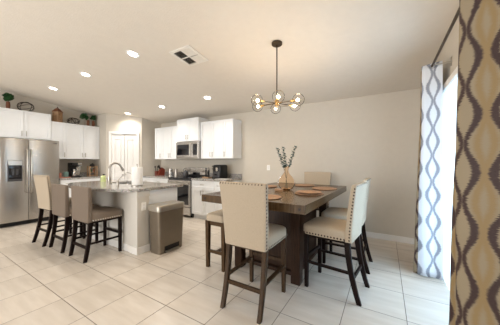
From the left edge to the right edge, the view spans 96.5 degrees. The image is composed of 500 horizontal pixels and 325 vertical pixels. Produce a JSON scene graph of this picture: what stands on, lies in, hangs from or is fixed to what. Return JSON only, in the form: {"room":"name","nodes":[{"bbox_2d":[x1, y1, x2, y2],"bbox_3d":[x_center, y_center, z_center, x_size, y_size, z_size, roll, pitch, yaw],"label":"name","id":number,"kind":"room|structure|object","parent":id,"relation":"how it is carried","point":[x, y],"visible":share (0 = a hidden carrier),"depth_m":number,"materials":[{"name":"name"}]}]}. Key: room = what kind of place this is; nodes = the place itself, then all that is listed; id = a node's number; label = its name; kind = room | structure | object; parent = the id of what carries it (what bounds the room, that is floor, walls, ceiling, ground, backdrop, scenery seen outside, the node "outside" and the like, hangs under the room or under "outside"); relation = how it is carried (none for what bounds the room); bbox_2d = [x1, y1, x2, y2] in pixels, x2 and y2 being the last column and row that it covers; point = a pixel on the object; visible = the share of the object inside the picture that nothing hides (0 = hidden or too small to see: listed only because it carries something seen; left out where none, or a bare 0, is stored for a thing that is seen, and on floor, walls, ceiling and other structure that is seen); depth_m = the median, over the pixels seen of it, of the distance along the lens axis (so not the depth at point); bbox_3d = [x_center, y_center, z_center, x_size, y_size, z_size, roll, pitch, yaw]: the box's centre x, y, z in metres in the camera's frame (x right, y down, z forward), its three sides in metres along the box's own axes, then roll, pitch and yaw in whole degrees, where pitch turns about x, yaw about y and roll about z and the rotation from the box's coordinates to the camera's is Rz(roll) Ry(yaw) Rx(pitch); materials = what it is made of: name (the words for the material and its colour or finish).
{"room":"kitchen dining area","nodes":[
{"label":"kitchen dining area","id":0,"kind":"room"},
{"bbox_2d":[0,90,93,172],"bbox_3d":[-5.775,-0.438,4.093,0.120,3.436,7.620,0,0,31],"label":"wall","id":1,"kind":"structure","parent":0,"point":[39,106],"depth_m":5.55,"materials":[{"name":"paint"}]},
{"bbox_2d":[0,107,50,139],"bbox_3d":[-4.999,-0.820,4.878,0.395,0.600,0.915,0,0,31],"label":"upper cabinet","id":2,"kind":"object","parent":1,"relation":"attached to","point":[14,123],"visible":0.97,"depth_m":4.80,"materials":[{"name":"white wood"}]},
{"bbox_2d":[2,92,13,107],"bbox_3d":[-5.084,-1.297,4.700,0.146,0.352,0.184,0,0,31],"label":"potted plant","id":3,"kind":"object","parent":2,"relation":"on","point":[7,97],"visible":0.96,"depth_m":4.67,"materials":[{"name":"green plant"}]},
{"bbox_2d":[17,102,33,110],"bbox_3d":[-4.990,-1.236,4.963,0.270,0.231,0.280,0,0,31],"label":"orb","id":4,"kind":"object","parent":2,"relation":"on","point":[20,102],"visible":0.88,"depth_m":4.96,"materials":[{"name":"grey metal"}]},
{"bbox_2d":[50,121,99,158],"bbox_3d":[-4.500,-0.530,5.721,0.375,0.880,1.035,0,0,31],"label":"upper cabinet","id":5,"kind":"object","parent":1,"relation":"attached to","point":[76,141],"visible":0.95,"depth_m":5.64,"materials":[{"name":"white wood"}]},
{"bbox_2d":[52,107,62,121],"bbox_3d":[-4.672,-1.163,5.413,0.156,0.384,0.156,0,0,-3],"label":"wooden lantern","id":6,"kind":"object","parent":5,"relation":"on","point":[57,114],"visible":0.95,"depth_m":5.36,"materials":[{"name":"brown wood"}]},
{"bbox_2d":[67,118,79,123],"bbox_3d":[-4.530,-1.061,5.725,0.247,0.181,0.235,0,0,31],"label":"orb","id":7,"kind":"object","parent":5,"relation":"on","point":[78,122],"visible":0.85,"depth_m":5.71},
{"bbox_2d":[79,113,89,125],"bbox_3d":[-4.371,-1.143,5.901,0.162,0.344,0.226,0,0,31],"label":"potted plant","id":8,"kind":"object","parent":5,"relation":"on","point":[83,115],"visible":0.97,"depth_m":5.90,"materials":[{"name":"green plant"}]},
{"bbox_2d":[89,115,95,125],"bbox_3d":[-4.272,-1.133,6.074,0.139,0.325,0.171,0,0,31],"label":"potted plant","id":9,"kind":"object","parent":5,"relation":"on","point":[92,117],"visible":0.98,"depth_m":6.05,"materials":[{"name":"green plant"}]},
{"bbox_2d":[61,172,93,176],"bbox_3d":[-4.635,0.315,5.838,0.018,0.100,0.975,0,0,31],"label":"backsplash","id":10,"kind":"structure","parent":1,"relation":"attached to","point":[81,173],"depth_m":6.05,"materials":[{"name":"stone"}]},
{"bbox_2d":[94,113,160,178],"bbox_3d":[-3.477,-0.017,6.262,1.779,2.593,0.522,0,0,-13],"label":"wall","id":11,"kind":"structure","parent":0,"point":[107,122],"depth_m":6.11,"materials":[{"name":"paint"}]},
{"bbox_2d":[109,131,138,179],"bbox_3d":[-3.401,0.225,6.043,0.736,2.110,0.078,0,0,-14],"label":"trim","id":12,"kind":"structure","parent":11,"relation":"attached to","point":[110,132],"depth_m":5.95,"materials":[{"name":"white wood"}]},
{"bbox_2d":[112,134,136,180],"bbox_3d":[-3.397,0.254,6.030,0.609,2.033,0.086,0,0,-14],"label":"door","id":13,"kind":"structure","parent":11,"relation":"in","point":[124,146],"depth_m":6.04,"materials":[{"name":"white wood"}]},
{"bbox_2d":[0,215,449,324],"bbox_3d":[-2.281,1.330,1.697,8.580,0.100,8.340,0,0,31],"label":"floor","id":14,"kind":"structure","parent":0,"point":[39,285],"depth_m":2.28,"materials":[{"name":"tile"}]},
{"bbox_2d":[0,137,58,227],"bbox_3d":[-4.807,0.398,4.814,0.729,1.765,0.915,0,0,31],"label":"refrigerator","id":15,"kind":"object","parent":14,"relation":"on","point":[20,159],"visible":0.93,"depth_m":4.53,"materials":[{"name":"grey metal"}]},
{"bbox_2d":[32,175,82,246],"bbox_3d":[-3.181,0.740,3.721,0.479,1.080,0.570,0,0,28],"label":"bar stool","id":16,"kind":"object","parent":14,"relation":"on","point":[42,182],"visible":0.76,"depth_m":3.51,"materials":[{"name":"beige fabric"}]},
{"bbox_2d":[49,184,98,252],"bbox_3d":[-2.716,0.802,3.469,0.500,0.955,0.510,0,0,31],"label":"bar stool","id":17,"kind":"object","parent":14,"relation":"on","point":[61,207],"visible":0.75,"depth_m":3.26,"materials":[{"name":"beige fabric"}]},
{"bbox_2d":[58,178,99,217],"bbox_3d":[-4.353,0.843,5.673,0.655,0.875,0.955,0,0,31],"label":"base cabinet","id":18,"kind":"object","parent":14,"relation":"on","point":[62,182],"visible":0.13,"depth_m":5.33,"materials":[{"name":"white wood"}]},
{"bbox_2d":[59,172,100,179],"bbox_3d":[-4.371,0.335,5.678,0.640,0.139,0.975,0,0,31],"label":"countertop","id":19,"kind":"structure","parent":18,"relation":"on","point":[83,175],"depth_m":5.64,"materials":[{"name":"white stone"}]},
{"bbox_2d":[68,163,80,176],"bbox_3d":[-4.356,0.183,5.549,0.298,0.362,0.202,0,0,31],"label":"coffee maker","id":20,"kind":"object","parent":19,"relation":"on","point":[73,168],"visible":0.94,"depth_m":5.49,"materials":[{"name":"black plastic"}]},
{"bbox_2d":[87,163,97,175],"bbox_3d":[-4.194,0.191,5.931,0.144,0.348,0.194,0,0,31],"label":"wooden rack","id":21,"kind":"object","parent":19,"relation":"on","point":[92,164],"visible":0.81,"depth_m":5.89,"materials":[{"name":"brown wood"}]},
{"bbox_2d":[68,186,121,262],"bbox_3d":[-2.167,0.802,3.159,0.500,0.955,0.510,0,0,31],"label":"bar stool","id":22,"kind":"object","parent":14,"relation":"on","point":[81,197],"visible":1,"depth_m":3.02,"materials":[{"name":"beige fabric"}]},
{"bbox_2d":[77,183,176,254],"bbox_3d":[-2.154,0.843,3.883,1.872,0.874,0.780,0,0,31],"label":"kitchen island","id":23,"kind":"object","parent":14,"relation":"on","point":[133,205],"visible":0.59,"depth_m":3.24,"materials":[{"name":"paint"}]},
{"bbox_2d":[68,180,182,191],"bbox_3d":[-2.269,0.385,3.782,2.000,0.039,1.120,0,0,31],"label":"island countertop","id":24,"kind":"structure","parent":23,"relation":"on","point":[99,186],"depth_m":3.54,"materials":[{"name":"stone"}]},
{"bbox_2d":[100,174,105,181],"bbox_3d":[-2.788,0.291,4.237,0.092,0.147,0.092,0,0,31],"label":"soap dispenser","id":25,"kind":"object","parent":24,"relation":"on","point":[102,178],"visible":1,"depth_m":4.20,"materials":[{"name":"green plastic"}]},
{"bbox_2d":[105,162,124,183],"bbox_3d":[-2.340,0.179,3.874,0.121,0.372,0.287,0,0,31],"label":"kitchen faucet","id":26,"kind":"object","parent":24,"relation":"on","point":[111,164],"visible":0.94,"depth_m":3.77,"materials":[{"name":"silver metal"}]},
{"bbox_2d":[131,164,142,186],"bbox_3d":[-1.756,0.194,3.471,0.176,0.341,0.176,0,0,31],"label":"paper towel holder","id":27,"kind":"object","parent":24,"relation":"on","point":[137,172],"visible":0.98,"depth_m":3.40,"materials":[{"name":"white paper"}]},
{"bbox_2d":[141,202,145,210],"bbox_3d":[-1.506,0.623,3.163,0.006,0.115,0.070,0,0,31],"label":"power outlet","id":28,"kind":"object","parent":23,"relation":"attached to","point":[143,204],"depth_m":3.16,"materials":[{"name":"white plastic"}]},
{"bbox_2d":[143,177,167,182],"bbox_3d":[-2.351,0.843,6.080,1.080,0.875,0.655,0,0,31],"label":"base cabinet","id":29,"kind":"object","parent":14,"relation":"on","point":[160,180],"visible":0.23,"depth_m":5.80,"materials":[{"name":"white wood"}]},
{"bbox_2d":[143,172,181,178],"bbox_3d":[-2.346,0.335,6.097,1.100,0.139,0.640,0,0,31],"label":"countertop","id":30,"kind":"structure","parent":29,"relation":"on","point":[165,176],"depth_m":5.94,"materials":[{"name":"white stone"}]},
{"bbox_2d":[157,166,164,175],"bbox_3d":[-2.520,0.214,6.320,0.100,0.301,0.197,0,0,43],"label":"knife block","id":31,"kind":"object","parent":30,"relation":"on","point":[161,171],"visible":0.98,"depth_m":6.28,"materials":[{"name":"red paint"}]},
{"bbox_2d":[168,168,172,175],"bbox_3d":[-2.163,0.255,6.080,0.124,0.220,0.123,0,0,31],"label":"canister","id":32,"kind":"object","parent":30,"relation":"on","point":[170,171],"visible":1,"depth_m":6.04,"materials":[{"name":"silver metal"}]},
{"bbox_2d":[148,200,183,254],"bbox_3d":[-1.228,0.941,3.304,0.295,0.678,0.476,0,0,31],"label":"step trash can","id":33,"kind":"object","parent":14,"relation":"on","point":[165,218],"visible":1,"depth_m":3.16,"materials":[{"name":"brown metal"}]},
{"bbox_2d":[167,167,207,216],"bbox_3d":[-1.551,0.705,5.556,0.770,1.150,0.712,0,0,31],"label":"range","id":34,"kind":"object","parent":14,"relation":"on","point":[184,193],"visible":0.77,"depth_m":5.24,"materials":[{"name":"grey metal"}]},
{"bbox_2d":[181,168,187,175],"bbox_3d":[-1.684,0.247,5.794,0.154,0.222,0.180,0,0,-42],"label":"kettle","id":35,"kind":"object","parent":34,"relation":"on","point":[184,173],"visible":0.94,"depth_m":5.74,"materials":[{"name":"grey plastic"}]},
{"bbox_2d":[168,176,201,178],"bbox_3d":[-1.543,0.372,5.570,0.770,0.024,0.610,0,0,31],"label":"cooktop","id":36,"kind":"object","parent":34,"relation":"in","point":[178,177],"depth_m":5.38,"materials":[{"name":"black glass"}]},
{"bbox_2d":[205,209,225,271],"bbox_3d":[-0.120,0.953,3.171,0.310,0.655,1.200,0,0,31],"label":"bench","id":37,"kind":"object","parent":14,"relation":"on","point":[215,218],"visible":0.38,"depth_m":2.69,"materials":[{"name":"beige fabric"}]},
{"bbox_2d":[192,180,240,219],"bbox_3d":[-0.787,0.843,5.133,0.955,0.875,0.655,0,0,31],"label":"base cabinet","id":38,"kind":"object","parent":14,"relation":"on","point":[200,209],"visible":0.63,"depth_m":4.95,"materials":[{"name":"white wood"}]},
{"bbox_2d":[191,173,241,181],"bbox_3d":[-0.768,0.335,5.141,0.980,0.139,0.640,0,0,31],"label":"countertop","id":39,"kind":"structure","parent":38,"relation":"on","point":[233,177],"depth_m":5.09,"materials":[{"name":"white stone"}]},
{"bbox_2d":[213,172,218,177],"bbox_3d":[-0.756,0.272,5.006,0.176,0.130,0.016,0,0,31],"label":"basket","id":40,"kind":"object","parent":39,"relation":"on","point":[216,175],"depth_m":4.99,"materials":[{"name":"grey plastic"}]},
{"bbox_2d":[213,165,226,178],"bbox_3d":[-0.700,0.206,5.099,0.264,0.316,0.343,0,0,31],"label":"air fryer","id":41,"kind":"object","parent":39,"relation":"on","point":[219,171],"visible":0.97,"depth_m":5.01,"materials":[{"name":"black plastic"}]},
{"bbox_2d":[219,181,287,324],"bbox_3d":[0.054,0.725,2.107,0.479,1.110,0.570,0,0,31],"label":"dining chair","id":42,"kind":"object","parent":14,"relation":"on","point":[244,205],"visible":1,"depth_m":1.92,"materials":[{"name":"beige fabric"}]},
{"bbox_2d":[202,182,345,285],"bbox_3d":[0.473,0.823,3.010,1.220,0.915,1.898,0,0,33],"label":"dining table","id":43,"kind":"object","parent":14,"relation":"on","point":[291,211],"visible":0.58,"depth_m":2.52,"materials":[{"name":"brown wood"}]},
{"bbox_2d":[268,194,280,199],"bbox_3d":[0.162,0.359,2.333,0.332,0.010,0.332,0,0,31],"label":"placemat","id":44,"kind":"object","parent":43,"relation":"on","point":[270,196],"visible":0.37,"depth_m":2.28,"materials":[{"name":"orange wicker"}]},
{"bbox_2d":[278,168,294,189],"bbox_3d":[0.490,0.210,3.000,0.236,0.309,0.236,0,0,31],"label":"glass vase","id":45,"kind":"object","parent":43,"relation":"on","point":[288,168],"visible":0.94,"depth_m":2.96,"materials":[{"name":"glass"}]},
{"bbox_2d":[276,148,287,187],"bbox_3d":[0.424,0.074,2.989,0.163,0.542,0.068,0,0,-1],"label":"stem","id":46,"kind":"object","parent":45,"relation":"in","point":[279,154],"visible":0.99,"depth_m":2.98,"materials":[{"name":"green plant"}]},
{"bbox_2d":[281,147,286,185],"bbox_3d":[0.464,0.066,3.002,0.082,0.556,0.069,0,0,-11],"label":"stem","id":47,"kind":"object","parent":45,"relation":"in","point":[284,158],"visible":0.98,"depth_m":3.00,"materials":[{"name":"green plant"}]},
{"bbox_2d":[285,146,296,185],"bbox_3d":[0.556,0.059,3.019,0.172,0.572,0.069,0,0,-5],"label":"stem","id":48,"kind":"object","parent":45,"relation":"in","point":[290,164],"visible":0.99,"depth_m":3.01,"materials":[{"name":"green plant"}]},
{"bbox_2d":[295,184,314,186],"bbox_3d":[0.857,0.359,3.538,0.332,0.010,0.332,0,0,31],"label":"placemat","id":49,"kind":"object","parent":43,"relation":"on","point":[304,185],"visible":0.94,"depth_m":3.46,"materials":[{"name":"brown wicker"}]},
{"bbox_2d":[295,192,322,195],"bbox_3d":[0.686,0.359,2.600,0.332,0.010,0.332,0,0,31],"label":"placemat","id":50,"kind":"object","parent":43,"relation":"on","point":[297,193],"visible":0.48,"depth_m":2.49,"materials":[{"name":"brown wicker"}]},
{"bbox_2d":[297,190,320,193],"bbox_3d":[0.686,0.348,2.600,0.280,0.016,0.280,0,0,31],"label":"charger plate","id":51,"kind":"object","parent":50,"relation":"on","point":[300,191],"visible":0.98,"depth_m":2.61,"materials":[{"name":"brown wood"}]},
{"bbox_2d":[312,187,336,189],"bbox_3d":[1.032,0.359,3.093,0.332,0.010,0.332,0,0,31],"label":"placemat","id":52,"kind":"object","parent":43,"relation":"on","point":[316,188],"visible":1,"depth_m":3.06,"materials":[{"name":"brown wicker"}]},
{"bbox_2d":[304,172,330,210],"bbox_3d":[1.092,0.725,3.811,0.479,1.110,0.570,0,0,31],"label":"dining chair","id":53,"kind":"object","parent":14,"relation":"on","point":[321,178],"visible":0.24,"depth_m":3.96,"materials":[{"name":"beige fabric"}]},
{"bbox_2d":[302,181,369,306],"bbox_3d":[0.885,0.740,2.312,0.570,1.080,0.479,0,0,38],"label":"dining chair","id":54,"kind":"object","parent":14,"relation":"on","point":[345,232],"visible":1,"depth_m":2.18,"materials":[{"name":"beige fabric"}]},
{"bbox_2d":[321,178,372,273],"bbox_3d":[1.242,0.740,2.871,0.570,1.080,0.479,0,0,33],"label":"dining chair","id":55,"kind":"object","parent":14,"relation":"on","point":[331,212],"visible":0.58,"depth_m":2.79,"materials":[{"name":"beige fabric"}]},
{"bbox_2d":[0,0,458,123],"bbox_3d":[-2.490,-1.713,2.104,7.800,1.158,7.860,0,0,31],"label":"ceiling","id":56,"kind":"structure","parent":0,"point":[330,50],"depth_m":2.83,"materials":[{"name":"paint"}]},
{"bbox_2d":[79,72,91,76],"bbox_3d":[-2.773,-1.482,3.760,0.175,0.031,0.174,0,0,38],"label":"recessed light","id":57,"kind":"object","parent":56,"relation":"in","point":[85,74],"visible":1,"depth_m":3.76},
{"bbox_2d":[126,50,139,57],"bbox_3d":[-1.601,-1.482,3.050,0.175,0.031,0.174,0,0,38],"label":"recessed light","id":58,"kind":"object","parent":56,"relation":"in","point":[130,53],"visible":1,"depth_m":3.05,"materials":[{"name":"white"}]},
{"bbox_2d":[169,45,208,66],"bbox_3d":[-0.820,-1.429,3.009,0.370,0.062,0.368,0,0,31],"label":"ceiling vent","id":59,"kind":"object","parent":56,"relation":"in","point":[187,54],"visible":1,"depth_m":2.99,"materials":[{"name":"white plastic"}]},
{"bbox_2d":[251,40,304,113],"bbox_3d":[0.315,-1.016,2.615,0.662,0.774,0.600,0,0,31],"label":"chandelier","id":60,"kind":"object","parent":56,"relation":"hanging from","point":[276,43],"visible":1,"depth_m":2.60,"materials":[{"name":"brown metal"}]},
{"bbox_2d":[161,88,420,237],"bbox_3d":[-0.485,0.065,5.415,7.800,2.430,0.120,0,0,31],"label":"wall","id":61,"kind":"structure","parent":0,"point":[375,137],"depth_m":3.99,"materials":[{"name":"paint"}]},
{"bbox_2d":[155,126,176,158],"bbox_3d":[-2.183,-0.525,6.153,0.970,0.870,0.375,0,0,31],"label":"upper cabinet","id":62,"kind":"object","parent":61,"relation":"attached to","point":[165,137],"visible":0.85,"depth_m":6.04,"materials":[{"name":"white wood"}]},
{"bbox_2d":[177,117,209,141],"bbox_3d":[-1.457,-0.807,5.673,0.750,0.565,0.445,0,0,31],"label":"upper cabinet","id":63,"kind":"object","parent":61,"relation":"attached to","point":[189,129],"visible":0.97,"depth_m":5.49,"materials":[{"name":"white wood"}]},
{"bbox_2d":[176,141,200,158],"bbox_3d":[-1.475,-0.305,5.667,0.765,0.430,0.463,0,0,31],"label":"microwave","id":64,"kind":"object","parent":63,"relation":"attached to","point":[190,149],"visible":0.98,"depth_m":5.47,"materials":[{"name":"silver metal"}]},
{"bbox_2d":[201,118,241,158],"bbox_3d":[-0.701,-0.530,5.256,0.955,0.880,0.375,0,0,31],"label":"upper cabinet","id":65,"kind":"object","parent":61,"relation":"attached to","point":[220,139],"visible":1,"depth_m":5.09,"materials":[{"name":"white wood"}]},
{"bbox_2d":[209,173,241,177],"bbox_3d":[-0.608,0.315,5.406,0.980,0.100,0.018,0,0,31],"label":"backsplash","id":66,"kind":"structure","parent":61,"relation":"attached to","point":[211,174],"depth_m":5.28,"materials":[{"name":"stone"}]},
{"bbox_2d":[366,231,414,243],"bbox_3d":[1.251,1.232,4.285,3.420,0.095,0.014,0,0,31],"label":"baseboard","id":67,"kind":"structure","parent":61,"relation":"attached to","point":[408,240],"depth_m":3.64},
{"bbox_2d":[438,16,458,84],"bbox_3d":[0.794,-0.438,0.115,0.120,3.436,7.620,0,0,31],"label":"wall","id":68,"kind":"structure","parent":0,"point":[450,49],"depth_m":2.23,"materials":[{"name":"paint"}]},
{"bbox_2d":[430,8,458,68],"bbox_3d":[1.515,-0.995,1.579,0.164,0.080,2.638,0,0,31],"label":"curtain rod","id":69,"kind":"object","parent":68,"relation":"attached to","point":[457,12],"visible":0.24,"depth_m":1.83,"materials":[{"name":"brown metal"}]},
{"bbox_2d":[413,61,443,280],"bbox_3d":[2.025,0.113,2.525,0.267,2.295,0.475,0,0,44],"label":"curtain","id":70,"kind":"object","parent":69,"relation":"hanging from","point":[429,217],"visible":1,"depth_m":2.40,"materials":[{"name":"fabric"}]},
{"bbox_2d":[449,0,499,324],"bbox_3d":[1.103,0.113,1.040,0.197,2.295,0.939,0,0,31],"label":"curtain","id":71,"kind":"object","parent":69,"relation":"hanging from","point":[475,225],"visible":1,"depth_m":1.07,"materials":[{"name":"fabric"}]},
{"bbox_2d":[442,66,457,290],"bbox_3d":[1.704,0.225,1.774,0.042,2.070,1.900,0,0,31],"label":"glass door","id":72,"kind":"structure","parent":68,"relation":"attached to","point":[449,104],"depth_m":2.21,"materials":[{"name":"white"}]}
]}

